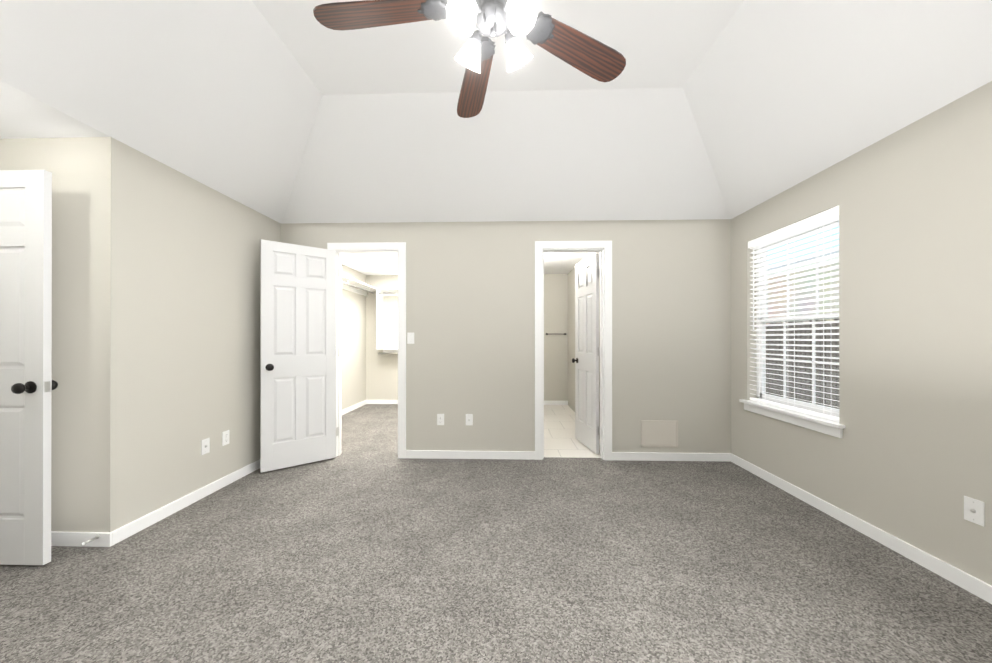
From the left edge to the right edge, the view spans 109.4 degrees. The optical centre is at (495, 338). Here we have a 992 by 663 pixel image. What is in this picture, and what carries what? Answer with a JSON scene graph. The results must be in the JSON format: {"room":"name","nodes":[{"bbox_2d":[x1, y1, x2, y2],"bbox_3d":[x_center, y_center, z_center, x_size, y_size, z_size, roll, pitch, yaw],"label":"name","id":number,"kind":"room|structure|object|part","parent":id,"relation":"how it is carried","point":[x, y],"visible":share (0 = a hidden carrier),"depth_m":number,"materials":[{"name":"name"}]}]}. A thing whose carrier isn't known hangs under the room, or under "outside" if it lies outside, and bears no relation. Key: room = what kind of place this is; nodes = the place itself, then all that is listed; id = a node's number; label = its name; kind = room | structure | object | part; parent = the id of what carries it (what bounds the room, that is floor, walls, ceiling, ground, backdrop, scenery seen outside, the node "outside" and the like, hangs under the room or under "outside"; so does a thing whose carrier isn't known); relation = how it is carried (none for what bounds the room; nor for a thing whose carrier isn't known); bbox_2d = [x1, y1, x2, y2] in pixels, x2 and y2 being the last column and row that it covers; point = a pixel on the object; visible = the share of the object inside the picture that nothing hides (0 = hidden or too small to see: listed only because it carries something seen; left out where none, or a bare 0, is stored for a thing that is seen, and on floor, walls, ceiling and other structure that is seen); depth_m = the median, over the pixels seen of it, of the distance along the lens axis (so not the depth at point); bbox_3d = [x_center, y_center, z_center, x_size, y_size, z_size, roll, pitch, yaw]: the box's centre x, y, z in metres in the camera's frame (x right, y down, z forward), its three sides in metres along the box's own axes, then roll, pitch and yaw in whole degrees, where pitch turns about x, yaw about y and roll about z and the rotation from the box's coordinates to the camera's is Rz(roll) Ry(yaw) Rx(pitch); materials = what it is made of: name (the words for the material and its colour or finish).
{"room":"empty bedroom","nodes":[
{"label":"empty bedroom","id":0,"kind":"room"},
{"bbox_2d":[0,137,131,531],"bbox_3d":[-2.854,0.008,2.172,1.110,2.460,0.120,0,0,2],"label":"wall","id":1,"kind":"structure","parent":0,"point":[91,446],"depth_m":2.10,"materials":[{"name":"grey paint"}]},
{"bbox_2d":[0,170,57,564],"bbox_3d":[-2.844,0.158,1.919,0.818,2.130,0.169,0,0,2],"label":"entry door","id":2,"kind":"structure","parent":1,"relation":"in","point":[28,384],"depth_m":1.90,"materials":[{"name":"white wood"}]},
{"bbox_2d":[132,148,280,520],"bbox_3d":[-2.336,0.009,2.947,0.120,2.460,1.460,0,0,2],"label":"wall","id":3,"kind":"structure","parent":0,"point":[195,312],"depth_m":2.62,"materials":[{"name":"grey paint"}]},
{"bbox_2d":[201,438,209,454],"bbox_3d":[-2.273,0.849,2.754,0.016,0.116,0.072,0,0,2],"label":"electrical outlet","id":4,"kind":"object","parent":3,"relation":"attached to","point":[205,446],"visible":1,"depth_m":2.75,"materials":[{"name":"white plastic"}]},
{"bbox_2d":[222,430,229,445],"bbox_3d":[-2.272,0.839,2.954,0.009,0.116,0.072,0,0,2],"label":"electrical outlet","id":5,"kind":"object","parent":3,"relation":"attached to","point":[225,437],"visible":1,"depth_m":2.95,"materials":[{"name":"white plastic"}]},
{"bbox_2d":[51,241,991,603],"bbox_3d":[-0.464,0.124,2.668,5.620,2.230,7.850,0,0,2],"label":"baseboard","id":6,"kind":"structure","parent":3,"relation":"attached to","point":[965,581],"depth_m":3.57,"materials":[{"name":"white wood"}]},
{"bbox_2d":[80,535,99,545],"bbox_3d":[-2.362,1.178,2.041,0.022,0.021,0.082,0,0,2],"label":"doorstop","id":7,"kind":"object","parent":6,"relation":"attached to","point":[95,537],"visible":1,"depth_m":2.04,"materials":[{"name":"silver metal"}]},
{"bbox_2d":[342,264,365,409],"bbox_3d":[-2.559,0.013,5.290,0.120,2.460,2.970,0,0,2],"label":"wall","id":8,"kind":"structure","parent":0,"point":[353,348],"depth_m":6.10,"materials":[{"name":"grey paint"}]},
{"bbox_2d":[342,275,377,348],"bbox_3d":[-2.336,-0.307,5.234,0.330,1.201,2.830,0,0,2],"label":"closet shelf","id":9,"kind":"object","parent":8,"relation":"attached to","point":[353,285],"depth_m":6.03,"materials":[{"name":"white wood"}]},
{"bbox_2d":[366,274,567,400],"bbox_3d":[-0.559,0.015,6.658,3.800,2.460,0.120,0,0,2],"label":"wall","id":10,"kind":"structure","parent":0,"point":[381,376],"depth_m":6.63,"materials":[{"name":"grey paint"}]},
{"bbox_2d":[378,288,397,353],"bbox_3d":[-1.175,0.170,6.460,1.920,2.150,0.310,0,0,2],"label":"closet shelf","id":11,"kind":"object","parent":10,"relation":"attached to","point":[382,292],"depth_m":6.49,"materials":[{"name":"white wood"}]},
{"bbox_2d":[0,404,991,662],"bbox_3d":[-0.476,1.289,2.592,6.300,0.100,8.600,0,0,2],"label":"floor carpet","id":12,"kind":"object","parent":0,"point":[368,546],"visible":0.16,"depth_m":1.81,"materials":[{"name":"grey carpet"}]},
{"bbox_2d":[0,0,991,274],"bbox_3d":[-0.476,-1.536,2.596,6.300,0.670,8.600,0,0,2],"label":"ceiling","id":13,"kind":"structure","parent":0,"point":[288,110],"depth_m":2.38,"materials":[{"name":"white paint"}]},
{"bbox_2d":[313,0,625,117],"bbox_3d":[-0.052,-1.418,1.195,1.166,0.910,1.196,0,0,2],"label":"fan","id":14,"kind":"object","parent":13,"relation":"hanging from","point":[593,58],"visible":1,"depth_m":1.24,"materials":[{"name":"brown wood"}]},
{"bbox_3d":[-0.361,-1.136,1.216,0.548,0.053,0.126,0,0,6],"label":"blade","id":15,"kind":"part","parent":14,"relation":"part of","materials":[{"name":"brown wood"}]},
{"bbox_3d":[-0.086,-1.136,1.526,0.126,0.053,0.548,0,0,-12],"label":"blade","id":16,"kind":"part","parent":14,"relation":"part of","materials":[{"name":"brown wood"}]},
{"bbox_3d":[-0.011,-1.419,1.182,0.314,0.910,0.314,0,0,2],"label":"motor","id":17,"kind":"part","parent":14,"relation":"part of","materials":[{"name":"grey metal"}]},
{"bbox_3d":[0.293,-1.136,1.359,0.548,0.053,0.126,0,0,-30],"label":"blade","id":18,"kind":"part","parent":14,"relation":"part of","materials":[{"name":"brown wood"}]},
{"bbox_2d":[281,219,730,452],"bbox_3d":[-0.135,0.010,3.675,5.320,2.460,0.120,0,0,2],"label":"wall","id":19,"kind":"structure","parent":0,"point":[470,305],"depth_m":3.60,"materials":[{"name":"grey paint"}]},
{"bbox_2d":[260,239,335,472],"bbox_3d":[-1.901,0.162,3.416,0.652,2.125,0.169,0,0,-39],"label":"closet door","id":20,"kind":"structure","parent":19,"relation":"in","point":[297,354],"depth_m":3.38,"materials":[{"name":"white wood"}]},
{"bbox_2d":[407,333,413,343],"bbox_3d":[-0.881,0.000,3.627,0.072,0.116,0.019,0,0,2],"label":"switch plate","id":21,"kind":"object","parent":19,"relation":"attached to","point":[410,338],"visible":1,"depth_m":3.63,"materials":[{"name":"white plastic"}]},
{"bbox_2d":[437,414,443,424],"bbox_3d":[-0.571,0.840,3.621,0.072,0.116,0.009,0,0,2],"label":"electrical outlet","id":22,"kind":"object","parent":19,"relation":"attached to","point":[440,419],"visible":1,"depth_m":3.62,"materials":[{"name":"white plastic"}]},
{"bbox_2d":[466,414,472,424],"bbox_3d":[-0.276,0.840,3.609,0.072,0.116,0.016,0,0,2],"label":"electrical outlet","id":23,"kind":"object","parent":19,"relation":"attached to","point":[469,419],"visible":1,"depth_m":3.61,"materials":[{"name":"white plastic"}]},
{"bbox_2d":[572,253,599,453],"bbox_3d":[1.035,0.163,4.016,0.169,2.125,0.608,0,0,-8],"label":"bathroom door","id":24,"kind":"structure","parent":19,"relation":"in","point":[586,359],"depth_m":3.97,"materials":[{"name":"white wood"}]},
{"bbox_2d":[641,420,677,446],"bbox_3d":[1.658,0.970,3.558,0.370,0.270,0.006,0,0,2],"label":"vent panel","id":25,"kind":"object","parent":19,"relation":"attached to","point":[658,433],"visible":1,"depth_m":3.56,"materials":[{"name":"beige paint"}]},
{"bbox_2d":[544,405,599,457],"bbox_3d":[1.281,1.293,5.237,2.940,0.100,3.210,0,0,2],"label":"floor","id":26,"kind":"structure","parent":0,"point":[560,440],"depth_m":4.43,"materials":[{"name":"beige tile"}]},
{"bbox_2d":[568,252,599,438],"bbox_3d":[1.359,0.013,5.177,0.120,2.460,2.970,0,0,2],"label":"wall","id":27,"kind":"structure","parent":0,"point":[571,337],"depth_m":6.08,"materials":[{"name":"grey paint"}]},
{"bbox_2d":[731,81,991,585],"bbox_3d":[2.378,0.006,1.101,0.150,2.460,4.880,0,0,2],"label":"wall","id":28,"kind":"structure","parent":0,"point":[907,457],"depth_m":2.00,"materials":[{"name":"grey paint"}]},
{"bbox_2d":[739,399,845,437],"bbox_3d":[2.383,0.630,2.848,0.150,0.094,1.005,0,0,2],"label":"window sill","id":29,"kind":"structure","parent":28,"relation":"attached to","point":[822,425],"depth_m":2.71,"materials":[{"name":"white wood"}]},
{"bbox_2d":[756,220,838,416],"bbox_3d":[2.468,-0.164,2.847,0.060,1.495,0.915,0,0,2],"label":"window","id":30,"kind":"structure","parent":28,"relation":"in","point":[783,398],"depth_m":2.97,"materials":[{"name":"white plastic"}]},
{"bbox_2d":[748,206,838,421],"bbox_3d":[2.388,-0.167,2.849,0.067,1.484,0.907,0,0,2],"label":"window blinds","id":31,"kind":"object","parent":30,"relation":"attached to","point":[831,215],"visible":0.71,"depth_m":2.78,"materials":[{"name":"white plastic"}]},
{"bbox_2d":[964,496,984,526],"bbox_3d":[2.312,0.837,1.702,0.016,0.116,0.072,0,0,2],"label":"cable wall plate","id":32,"kind":"object","parent":28,"relation":"attached to","point":[974,510],"visible":1,"depth_m":1.70,"materials":[{"name":"white plastic"}]},
{"label":"outside","id":33,"kind":"structure","parent":0,"visible":0},
{"bbox_3d":[8.469,1.420,6.637,11.250,0.250,26.000,0,0,2],"label":"ground","id":34,"kind":"structure","parent":33,"visible":0},
{"bbox_2d":[766,319,838,408],"bbox_3d":[4.983,0.492,1.774,0.060,1.590,10.075,0,0,2],"label":"fence","id":35,"kind":"object","parent":34,"relation":"on","point":[803,391],"depth_m":5.77,"materials":[{"name":"grey"}]},
{"bbox_2d":[766,250,838,323],"bbox_3d":[8.915,-0.542,5.626,3.700,3.670,20.400,0,0,2],"label":"house","id":36,"kind":"structure","parent":34,"relation":"on","point":[805,293],"depth_m":8.33,"materials":[{"name":"brown brick"}]}
]}

